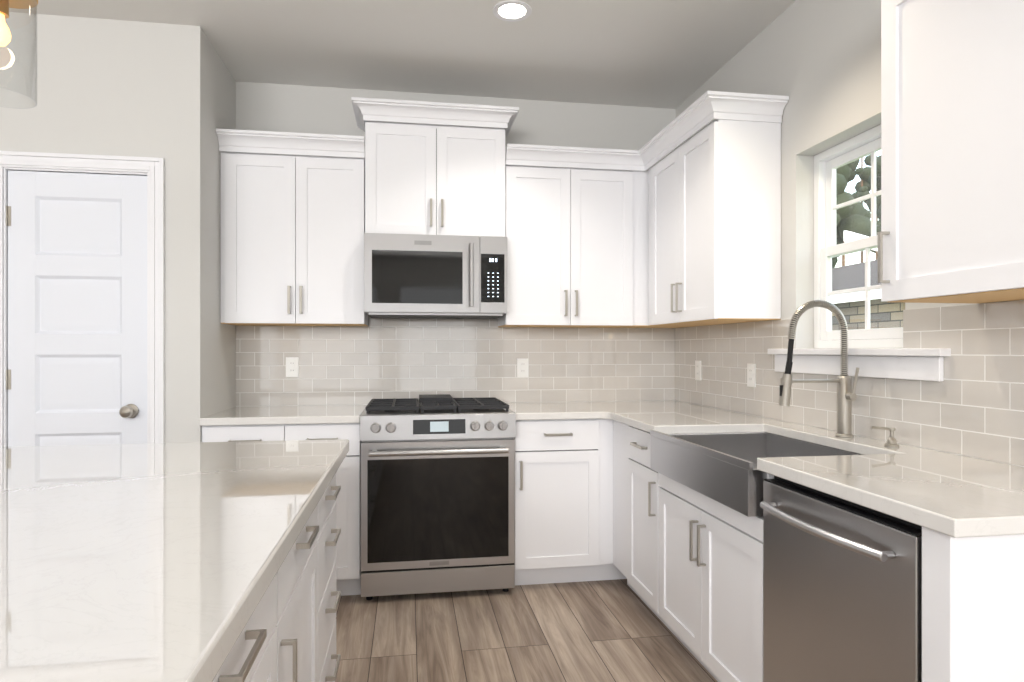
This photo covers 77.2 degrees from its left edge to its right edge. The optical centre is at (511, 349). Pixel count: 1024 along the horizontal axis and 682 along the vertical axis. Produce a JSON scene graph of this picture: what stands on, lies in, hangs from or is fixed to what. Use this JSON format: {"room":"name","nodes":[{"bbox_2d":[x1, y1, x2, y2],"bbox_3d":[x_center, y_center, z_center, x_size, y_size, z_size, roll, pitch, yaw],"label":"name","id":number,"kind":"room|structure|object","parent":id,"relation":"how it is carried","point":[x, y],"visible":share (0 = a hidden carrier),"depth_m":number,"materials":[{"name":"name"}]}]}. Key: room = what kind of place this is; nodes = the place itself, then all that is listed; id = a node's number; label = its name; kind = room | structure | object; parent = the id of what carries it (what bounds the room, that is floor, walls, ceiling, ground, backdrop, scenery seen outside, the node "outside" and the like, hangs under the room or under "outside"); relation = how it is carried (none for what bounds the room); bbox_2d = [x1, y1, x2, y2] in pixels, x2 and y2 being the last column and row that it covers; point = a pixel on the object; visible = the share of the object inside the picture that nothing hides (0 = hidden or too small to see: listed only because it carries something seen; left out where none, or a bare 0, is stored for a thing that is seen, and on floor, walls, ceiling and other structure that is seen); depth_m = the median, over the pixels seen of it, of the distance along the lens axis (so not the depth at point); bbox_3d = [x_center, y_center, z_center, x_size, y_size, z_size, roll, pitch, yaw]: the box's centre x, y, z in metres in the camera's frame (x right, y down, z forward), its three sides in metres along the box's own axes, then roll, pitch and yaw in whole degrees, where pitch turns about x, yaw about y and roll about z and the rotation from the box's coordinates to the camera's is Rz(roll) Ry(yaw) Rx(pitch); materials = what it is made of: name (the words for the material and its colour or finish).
{"room":"kitchen","nodes":[
{"label":"kitchen","id":0,"kind":"room"},
{"bbox_2d":[0,12,211,442],"bbox_3d":[-3.237,-0.145,2.801,3.560,2.760,0.120,0,0,-9],"label":"wall","id":1,"kind":"structure","parent":0,"point":[174,96],"depth_m":2.99,"materials":[{"name":"white paint"}]},
{"bbox_2d":[6,170,146,446],"bbox_3d":[-1.994,0.205,2.933,0.595,2.035,0.107,0,0,-9],"label":"pantry door","id":2,"kind":"structure","parent":1,"relation":"in","point":[76,372],"depth_m":2.95,"materials":[{"name":"white wood"}]},
{"bbox_2d":[0,151,164,446],"bbox_3d":[-1.999,0.171,2.990,0.747,2.126,0.138,0,0,-9],"label":"door frame","id":3,"kind":"structure","parent":1,"relation":"attached to","point":[153,168],"depth_m":2.98,"materials":[{"name":"white wood"}]},
{"bbox_2d":[212,45,239,413],"bbox_3d":[-1.599,-0.145,3.389,0.140,2.760,0.480,0,0,-9],"label":"wall","id":4,"kind":"structure","parent":0,"point":[225,90],"depth_m":3.33,"materials":[{"name":"white paint"}]},
{"bbox_2d":[9,0,795,108],"bbox_3d":[-1.420,-1.565,-0.178,6.500,0.080,7.900,0,0,-9],"label":"ceiling","id":5,"kind":"structure","parent":0,"point":[671,54],"depth_m":3.17,"materials":[{"name":"white paint"}]},
{"bbox_2d":[0,0,37,108],"bbox_3d":[-1.148,-1.045,1.436,0.142,0.960,0.142,0,0,-9],"label":"pendant light fixture","id":6,"kind":"object","parent":5,"relation":"hanging from","point":[5,33],"visible":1,"depth_m":1.47,"materials":[{"name":"clear glass"}]},
{"bbox_2d":[493,0,531,21],"bbox_3d":[0.001,-1.523,2.887,0.176,0.004,0.176,0,0,-9],"label":"recessed light","id":7,"kind":"object","parent":5,"relation":"in","point":[526,6],"depth_m":2.88,"materials":[{"name":"white plastic"}]},
{"bbox_2d":[240,82,671,405],"bbox_3d":[-0.348,-0.145,3.920,2.740,2.760,0.150,0,0,-9],"label":"wall","id":8,"kind":"structure","parent":0,"point":[263,106],"depth_m":3.89,"materials":[{"name":"white paint"}]},
{"bbox_2d":[216,129,367,325],"bbox_3d":[-1.174,-0.631,3.512,0.735,0.988,0.386,0,0,-9],"label":"upper cabinet","id":9,"kind":"object","parent":8,"relation":"attached to","point":[292,224],"visible":0.98,"depth_m":3.38,"materials":[{"name":"white wood"}]},
{"bbox_2d":[351,97,518,236],"bbox_3d":[-0.432,-0.967,3.619,0.888,0.703,0.411,0,0,-9],"label":"upper cabinet","id":10,"kind":"object","parent":8,"relation":"attached to","point":[434,168],"visible":0.88,"depth_m":3.48,"materials":[{"name":"white wood"}]},
{"bbox_2d":[364,233,506,318],"bbox_3d":[-0.428,-0.398,3.593,0.758,0.426,0.449,0,0,-9],"label":"microwave","id":11,"kind":"object","parent":10,"relation":"attached to","point":[433,276],"visible":1,"depth_m":3.41,"materials":[{"name":"silver metal"}]},
{"bbox_2d":[236,318,674,405],"bbox_3d":[-0.270,0.326,3.852,2.630,1.018,0.008,0,0,-9],"label":"tile","id":12,"kind":"structure","parent":8,"relation":"attached to","point":[400,359],"depth_m":3.83,"materials":[{"name":"beige tile"}]},
{"bbox_2d":[286,357,298,376],"bbox_3d":[-1.262,0.100,3.684,0.070,0.114,0.007,0,0,-9],"label":"electrical outlet","id":13,"kind":"object","parent":12,"relation":"attached to","point":[292,366],"visible":1,"depth_m":3.68,"materials":[{"name":"white plastic"}]},
{"bbox_2d":[517,358,528,376],"bbox_3d":[0.066,0.110,3.898,0.070,0.114,0.007,0,0,-9],"label":"electrical outlet","id":14,"kind":"object","parent":12,"relation":"attached to","point":[522,367],"visible":1,"depth_m":3.90,"materials":[{"name":"white plastic"}]},
{"bbox_2d":[498,164,693,327],"bbox_3d":[0.502,-0.587,3.800,1.133,0.900,0.351,0,0,-9],"label":"upper cabinet","id":15,"kind":"object","parent":8,"relation":"attached to","point":[577,247],"visible":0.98,"depth_m":3.63,"materials":[{"name":"white wood"}]},
{"bbox_2d":[506,144,637,170],"bbox_3d":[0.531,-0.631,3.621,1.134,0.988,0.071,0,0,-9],"label":"crown molding","id":16,"kind":"structure","parent":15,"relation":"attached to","point":[516,154],"depth_m":3.59,"materials":[{"name":"white wood"}]},
{"bbox_2d":[335,579,717,681],"bbox_3d":[-1.420,1.260,-0.178,6.500,0.050,7.900,0,0,-9],"label":"floor","id":17,"kind":"structure","parent":0,"point":[617,630],"depth_m":2.74,"materials":[{"name":"brown wood"}]},
{"bbox_2d":[213,473,340,681],"bbox_3d":[-0.983,0.797,0.604,1.319,0.876,3.045,0,0,-9],"label":"kitchen island","id":18,"kind":"object","parent":17,"relation":"on","point":[288,634],"visible":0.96,"depth_m":1.49,"materials":[{"name":"white wood"}]},
{"bbox_2d":[0,439,348,681],"bbox_3d":[-1.013,0.336,0.581,1.404,0.044,3.170,0,0,-9],"label":"island countertop","id":19,"kind":"structure","parent":18,"relation":"on","point":[156,562],"depth_m":1.02,"materials":[{"name":"white stone"}]},
{"bbox_2d":[202,423,360,595],"bbox_3d":[-1.153,0.797,3.379,0.733,0.876,0.656,0,0,-9],"label":"base cabinet","id":20,"kind":"object","parent":17,"relation":"on","point":[348,543],"visible":0.25,"depth_m":3.13,"materials":[{"name":"white wood"}]},
{"bbox_2d":[200,405,366,425],"bbox_3d":[-1.154,0.339,3.381,0.734,0.036,0.639,0,0,-9],"label":"countertop","id":21,"kind":"structure","parent":20,"relation":"on","point":[277,415],"depth_m":3.13,"materials":[{"name":"white stone"}]},
{"bbox_2d":[360,394,515,599],"bbox_3d":[-0.404,0.748,3.447,0.761,0.974,0.710,0,0,-9],"label":"gas range","id":22,"kind":"object","parent":17,"relation":"on","point":[437,493],"visible":1,"depth_m":3.16,"materials":[{"name":"silver metal"}]},
{"bbox_2d":[514,419,626,584],"bbox_3d":[0.526,0.797,3.649,1.133,0.876,0.656,0,0,-9],"label":"base cabinet","id":23,"kind":"object","parent":17,"relation":"on","point":[563,500],"visible":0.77,"depth_m":3.31,"materials":[{"name":"white wood"}]},
{"bbox_2d":[506,402,605,419],"bbox_3d":[0.205,0.339,3.582,0.480,0.037,0.675,0,0,-9],"label":"countertop","id":24,"kind":"structure","parent":23,"relation":"on","point":[529,410],"depth_m":3.39,"materials":[{"name":"white stone"}]},
{"bbox_2d":[613,420,624,575],"bbox_3d":[0.848,0.797,3.249,0.626,0.876,0.329,0,0,-9],"label":"base cabinet","id":25,"kind":"object","parent":17,"relation":"on","point":[618,428],"depth_m":3.26,"materials":[{"name":"white wood"}]},
{"bbox_2d":[625,424,773,619],"bbox_3d":[0.901,0.797,2.923,0.626,0.876,0.450,0,0,-9],"label":"base cabinet","id":26,"kind":"object","parent":17,"relation":"on","point":[643,485],"depth_m":2.90,"materials":[{"name":"white wood"}]},
{"bbox_2d":[594,401,1023,537],"bbox_3d":[0.929,0.339,2.635,0.649,0.037,2.775,0,0,-9],"label":"countertop","id":27,"kind":"structure","parent":26,"relation":"on","point":[955,495],"depth_m":1.69,"materials":[{"name":"white stone"}]},
{"bbox_2d":[650,430,860,516],"bbox_3d":[0.905,0.417,2.346,0.532,0.163,0.800,0,0,-9],"label":"farmhouse sink","id":28,"kind":"object","parent":27,"relation":"in","point":[721,469],"visible":0.58,"depth_m":2.36,"materials":[{"name":"silver metal"}]},
{"bbox_2d":[779,300,858,436],"bbox_3d":[1.119,0.068,2.340,0.291,0.504,0.095,0,0,-9],"label":"spring faucet","id":29,"kind":"object","parent":27,"relation":"on","point":[846,395],"visible":1,"depth_m":2.35,"materials":[{"name":"grey metal"}]},
{"bbox_2d":[870,426,898,446],"bbox_3d":[1.236,0.286,2.129,0.098,0.068,0.044,0,0,-9],"label":"soap dispenser","id":30,"kind":"object","parent":27,"relation":"on","point":[891,441],"visible":1,"depth_m":2.12,"materials":[{"name":"grey metal"}]},
{"bbox_2d":[661,488,762,681],"bbox_3d":[0.986,0.908,2.390,0.626,0.655,0.875,0,0,-9],"label":"base cabinet","id":31,"kind":"object","parent":17,"relation":"on","point":[688,562],"depth_m":2.23,"materials":[{"name":"white wood"}]},
{"bbox_2d":[672,0,1020,466],"bbox_3d":[1.715,-0.145,0.327,0.150,2.760,7.900,0,0,-9],"label":"wall","id":32,"kind":"structure","parent":0,"point":[823,55],"depth_m":2.78,"materials":[{"name":"white paint"}]},
{"bbox_2d":[638,91,788,325],"bbox_3d":[0.973,-0.631,3.231,0.386,0.988,0.840,0,0,-9],"label":"upper cabinet","id":33,"kind":"object","parent":32,"relation":"attached to","point":[714,222],"depth_m":2.91,"materials":[{"name":"white wood"}]},
{"bbox_2d":[675,300,1023,466],"bbox_3d":[1.260,0.093,2.654,0.008,0.456,2.860,0,0,-9],"label":"tile","id":34,"kind":"structure","parent":32,"relation":"attached to","point":[971,404],"depth_m":2.13,"materials":[{"name":"beige tile"}]},
{"bbox_2d":[695,360,700,379],"bbox_3d":[1.079,0.120,3.724,0.007,0.114,0.070,0,0,-9],"label":"electrical outlet","id":35,"kind":"object","parent":34,"relation":"attached to","point":[697,370],"visible":1,"depth_m":3.72,"materials":[{"name":"white plastic"}]},
{"bbox_2d":[747,363,755,386],"bbox_3d":[1.173,0.125,3.147,0.007,0.114,0.070,0,0,-9],"label":"electrical outlet","id":36,"kind":"object","parent":34,"relation":"attached to","point":[751,375],"visible":1,"depth_m":3.14,"materials":[{"name":"white plastic"}]},
{"bbox_2d":[768,124,950,381],"bbox_3d":[1.344,-0.375,2.480,0.195,0.950,0.970,0,0,-9],"label":"window","id":37,"kind":"structure","parent":32,"relation":"in","point":[827,164],"depth_m":2.57,"materials":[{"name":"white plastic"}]},
{"bbox_2d":[878,0,1023,302],"bbox_3d":[1.234,-0.631,1.609,0.386,0.988,0.665,0,0,-9],"label":"upper cabinet","id":38,"kind":"object","parent":32,"relation":"attached to","point":[952,151],"visible":1,"depth_m":1.62,"materials":[{"name":"white wood"}]},
{"label":"outside","id":39,"kind":"structure","parent":0,"visible":0},
{"bbox_3d":[36.749,2.335,35.141,79.600,0.200,110.000,0,0,-9],"label":"ground","id":40,"kind":"structure","parent":39,"visible":0},
{"bbox_2d":[832,154,904,339],"bbox_3d":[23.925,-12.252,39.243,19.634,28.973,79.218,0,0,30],"label":"house","id":41,"kind":"structure","parent":40,"relation":"on","point":[843,234],"depth_m":15.77,"materials":[{"name":"grey"}]}
]}

